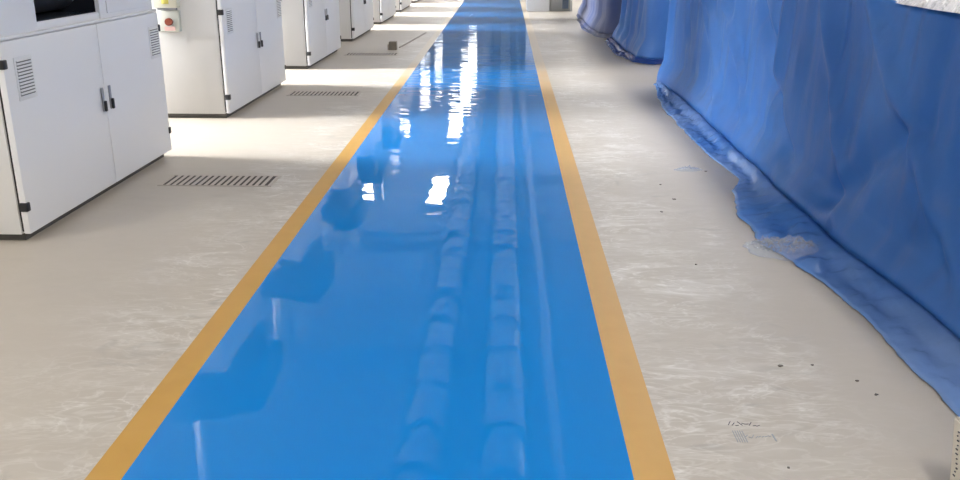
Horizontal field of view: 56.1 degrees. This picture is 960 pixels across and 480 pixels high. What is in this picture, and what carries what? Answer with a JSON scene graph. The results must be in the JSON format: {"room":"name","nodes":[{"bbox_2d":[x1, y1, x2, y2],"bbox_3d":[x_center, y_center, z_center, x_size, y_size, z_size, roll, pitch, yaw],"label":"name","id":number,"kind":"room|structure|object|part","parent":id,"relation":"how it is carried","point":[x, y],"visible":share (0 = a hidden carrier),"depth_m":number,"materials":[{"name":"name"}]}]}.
{"room":"factory floor","nodes":[
{"label":"factory floor","id":0,"kind":"room"},
{"bbox_2d":[0,0,957,479],"bbox_3d":[1.199,-6.434,24.707,17.000,0.123,65.000,0,18,1],"label":"floor","id":1,"kind":"structure","parent":0,"point":[98,306],"depth_m":4.16,"materials":[{"name":"beige concrete"}]},
{"bbox_2d":[0,0,171,239],"bbox_3d":[-3.105,-2.790,5.244,1.328,5.200,2.270,1,18,2],"label":"tall cabinet","id":2,"kind":"object","parent":1,"relation":"on","point":[83,103],"visible":1,"depth_m":5.52,"materials":[{"name":"white metal"}]},
{"bbox_3d":[-2.500,-0.894,4.950,0.005,0.235,0.190,1,18,2],"label":"vent plate","id":3,"kind":"part","parent":2,"relation":"part of","materials":[{"name":"white metal"}]},
{"bbox_3d":[-2.507,-0.710,5.405,0.038,1.050,1.137,1,18,2],"label":"door","id":4,"kind":"part","parent":2,"relation":"part of","materials":[{"name":"white metal"}]},
{"bbox_3d":[-2.462,-0.917,5.879,0.012,0.155,0.026,1,18,2],"label":"handle plate","id":5,"kind":"part","parent":2,"relation":"part of","materials":[{"name":"grey metal"}]},
{"bbox_3d":[-2.449,-0.876,5.892,0.018,0.070,0.024,1,18,2],"label":"handle","id":6,"kind":"part","parent":2,"relation":"part of","materials":[{"name":"black plastic"}]},
{"bbox_3d":[-2.457,-0.952,5.984,0.012,0.155,0.026,1,18,2],"label":"handle plate","id":7,"kind":"part","parent":2,"relation":"part of","materials":[{"name":"grey metal"}]},
{"bbox_3d":[-2.444,-0.911,5.997,0.018,0.070,0.024,1,18,2],"label":"handle","id":8,"kind":"part","parent":2,"relation":"part of","materials":[{"name":"black plastic"}]},
{"bbox_3d":[-2.470,-1.994,6.213,0.009,0.780,0.720,1,18,2],"label":"housing panel","id":9,"kind":"part","parent":2,"relation":"part of","materials":[{"name":"white metal"}]},
{"bbox_3d":[-2.464,-1.052,6.437,0.038,1.050,1.027,1,18,2],"label":"door","id":10,"kind":"part","parent":2,"relation":"part of","materials":[{"name":"white metal"}]},
{"bbox_3d":[-2.427,-1.478,6.715,0.005,0.235,0.190,1,18,2],"label":"vent plate","id":11,"kind":"part","parent":2,"relation":"part of","materials":[{"name":"white metal"}]},
{"bbox_2d":[151,0,285,117],"bbox_3d":[-2.967,-3.960,8.777,1.328,5.200,2.270,1,18,2],"label":"tall cabinet","id":12,"kind":"object","parent":1,"relation":"on","point":[219,57],"visible":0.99,"depth_m":8.52,"materials":[{"name":"white metal"}]},
{"bbox_3d":[-2.363,-2.064,8.484,0.005,0.235,0.190,1,18,2],"label":"vent plate","id":13,"kind":"part","parent":12,"relation":"part of","materials":[{"name":"white metal"}]},
{"bbox_3d":[-2.369,-1.880,8.939,0.038,1.050,1.137,1,18,2],"label":"door","id":14,"kind":"part","parent":12,"relation":"part of","materials":[{"name":"white metal"}]},
{"bbox_3d":[-2.327,-2.222,9.971,0.038,1.050,1.027,1,18,2],"label":"door","id":15,"kind":"part","parent":12,"relation":"part of","materials":[{"name":"white metal"}]},
{"bbox_2d":[157,175,280,186],"bbox_3d":[-1.832,-0.419,6.349,0.790,0.004,0.290,0,18,1],"label":"floor grate","id":16,"kind":"object","parent":1,"relation":"on","point":[177,180],"visible":1,"depth_m":6.34,"materials":[{"name":"grey metal"}]},
{"bbox_2d":[281,0,340,68],"bbox_3d":[-2.832,-5.059,12.098,1.328,5.200,2.270,1,18,2],"label":"tall cabinet","id":17,"kind":"object","parent":1,"relation":"on","point":[311,28],"visible":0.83,"depth_m":11.88,"materials":[{"name":"white metal"}]},
{"bbox_3d":[-2.234,-2.979,12.259,0.038,1.050,1.137,1,18,2],"label":"door","id":18,"kind":"part","parent":17,"relation":"part of","materials":[{"name":"white metal"}]},
{"bbox_3d":[-2.191,-3.321,13.291,0.038,1.050,1.027,1,18,2],"label":"door","id":19,"kind":"part","parent":17,"relation":"part of","materials":[{"name":"white metal"}]},
{"bbox_2d":[286,91,361,95],"bbox_3d":[-1.726,-1.627,9.999,0.790,0.004,0.290,0,18,1],"label":"floor grate","id":20,"kind":"object","parent":1,"relation":"on","point":[294,93],"visible":1,"depth_m":9.99,"materials":[{"name":"grey metal"}]},
{"bbox_2d":[339,0,373,40],"bbox_3d":[-2.716,-6.155,15.409,1.328,5.200,2.270,1,18,2],"label":"tall cabinet","id":21,"kind":"object","parent":1,"relation":"on","point":[356,16],"visible":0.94,"depth_m":15.26,"materials":[{"name":"white metal"}]},
{"bbox_3d":[-2.118,-4.076,15.571,0.038,1.050,1.137,1,18,2],"label":"door","id":22,"kind":"part","parent":21,"relation":"part of","materials":[{"name":"white metal"}]},
{"bbox_3d":[-2.076,-4.418,16.603,0.038,1.050,1.027,1,18,2],"label":"door","id":23,"kind":"part","parent":21,"relation":"part of","materials":[{"name":"white metal"}]},
{"bbox_2d":[345,53,398,54],"bbox_3d":[-1.625,-2.795,13.524,0.790,0.004,0.290,0,18,1],"label":"floor grate","id":24,"kind":"object","parent":1,"relation":"on","point":[346,53],"visible":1,"depth_m":13.57,"materials":[{"name":"grey metal"}]},
{"bbox_2d":[373,0,395,23],"bbox_3d":[-2.589,-7.208,18.587,1.328,5.200,2.270,1,18,2],"label":"tall cabinet","id":25,"kind":"object","parent":1,"relation":"on","point":[383,10],"visible":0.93,"depth_m":18.51,"materials":[{"name":"white metal"}]},
{"bbox_3d":[-1.991,-5.128,18.749,0.038,1.050,1.137,1,18,2],"label":"door","id":26,"kind":"part","parent":25,"relation":"part of","materials":[{"name":"white metal"}]},
{"bbox_3d":[-1.949,-5.470,19.781,0.038,1.050,1.027,1,18,2],"label":"door","id":27,"kind":"part","parent":25,"relation":"part of","materials":[{"name":"white metal"}]},
{"bbox_2d":[388,41,396,49],"bbox_3d":[-1.368,-3.039,14.070,0.140,0.125,0.130,0,18,1],"label":"block","id":28,"kind":"object","parent":1,"relation":"on","point":[392,45],"visible":1,"depth_m":14.01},
{"bbox_2d":[395,0,410,11],"bbox_3d":[-2.477,-8.267,21.785,1.328,5.200,2.270,1,18,2],"label":"tall cabinet","id":29,"kind":"object","parent":1,"relation":"on","point":[401,5],"visible":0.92,"depth_m":21.74,"materials":[{"name":"white metal"}]},
{"bbox_3d":[-1.879,-6.187,21.946,0.038,1.050,1.137,1,18,2],"label":"door","id":30,"kind":"part","parent":29,"relation":"part of","materials":[{"name":"white metal"}]},
{"bbox_2d":[399,32,426,47],"bbox_3d":[-1.142,-3.458,15.513,0.026,0.012,2.453,2,18,6],"label":"strip","id":31,"kind":"object","parent":1,"relation":"on","point":[425,32],"visible":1,"depth_m":15.39,"materials":[{"name":"grey metal"}]},
{"bbox_2d":[526,0,549,11],"bbox_3d":[1.418,-6.278,21.935,0.565,1.330,0.720,0,18,1],"label":"box","id":32,"kind":"object","parent":1,"relation":"on","point":[531,5],"visible":1,"depth_m":21.77,"materials":[{"name":"white"}]},
{"bbox_2d":[549,0,571,10],"bbox_3d":[1.980,-6.401,21.878,0.530,1.600,0.520,0,18,1],"label":"cabinet","id":33,"kind":"object","parent":1,"relation":"on","point":[555,5],"visible":1,"depth_m":21.86,"materials":[{"name":"grey metal"}]},
{"bbox_2d":[576,0,621,37],"bbox_3d":[3.070,-5.272,17.884,2.185,1.958,5.413,0,18,1],"label":"tarp","id":34,"kind":"object","parent":1,"relation":"on","point":[599,18],"visible":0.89,"depth_m":16.19,"materials":[{"name":"blue plastic"}]},
{"bbox_2d":[605,0,669,64],"bbox_3d":[3.113,-3.838,13.558,2.242,1.955,3.364,0,18,1],"label":"tarp","id":35,"kind":"object","parent":1,"relation":"on","point":[639,36],"visible":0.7,"depth_m":12.57,"materials":[{"name":"blue plastic"}]},
{"bbox_2d":[732,430,776,441],"bbox_3d":[0.936,0.669,3.066,0.136,0.001,0.075,0,18,1],"label":"scribble","id":36,"kind":"object","parent":1,"relation":"on","point":[732,430],"visible":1,"depth_m":3.06,"materials":[{"name":"grey paint"}]},
{"bbox_2d":[653,0,959,416],"bbox_3d":[2.783,-1.181,5.606,2.540,1.909,10.326,0,18,1],"label":"tarp","id":37,"kind":"object","parent":1,"relation":"on","point":[837,122],"visible":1,"depth_m":4.87,"materials":[{"name":"blue plastic"}]},
{"bbox_2d":[895,0,959,13],"bbox_3d":[2.546,-1.062,3.742,1.076,0.238,2.138,0,18,1],"label":"plastic sheet","id":38,"kind":"object","parent":37,"relation":"on","point":[953,6],"visible":0.96,"depth_m":4.01,"materials":[{"name":"plastic"}]},
{"bbox_2d":[950,417,959,479],"bbox_3d":[1.546,0.715,2.612,0.253,0.200,0.454,0,18,1],"label":"carton","id":39,"kind":"object","parent":1,"relation":"on","point":[955,462],"visible":1,"depth_m":2.75,"materials":[{"name":"beige cardboard"}]}
]}

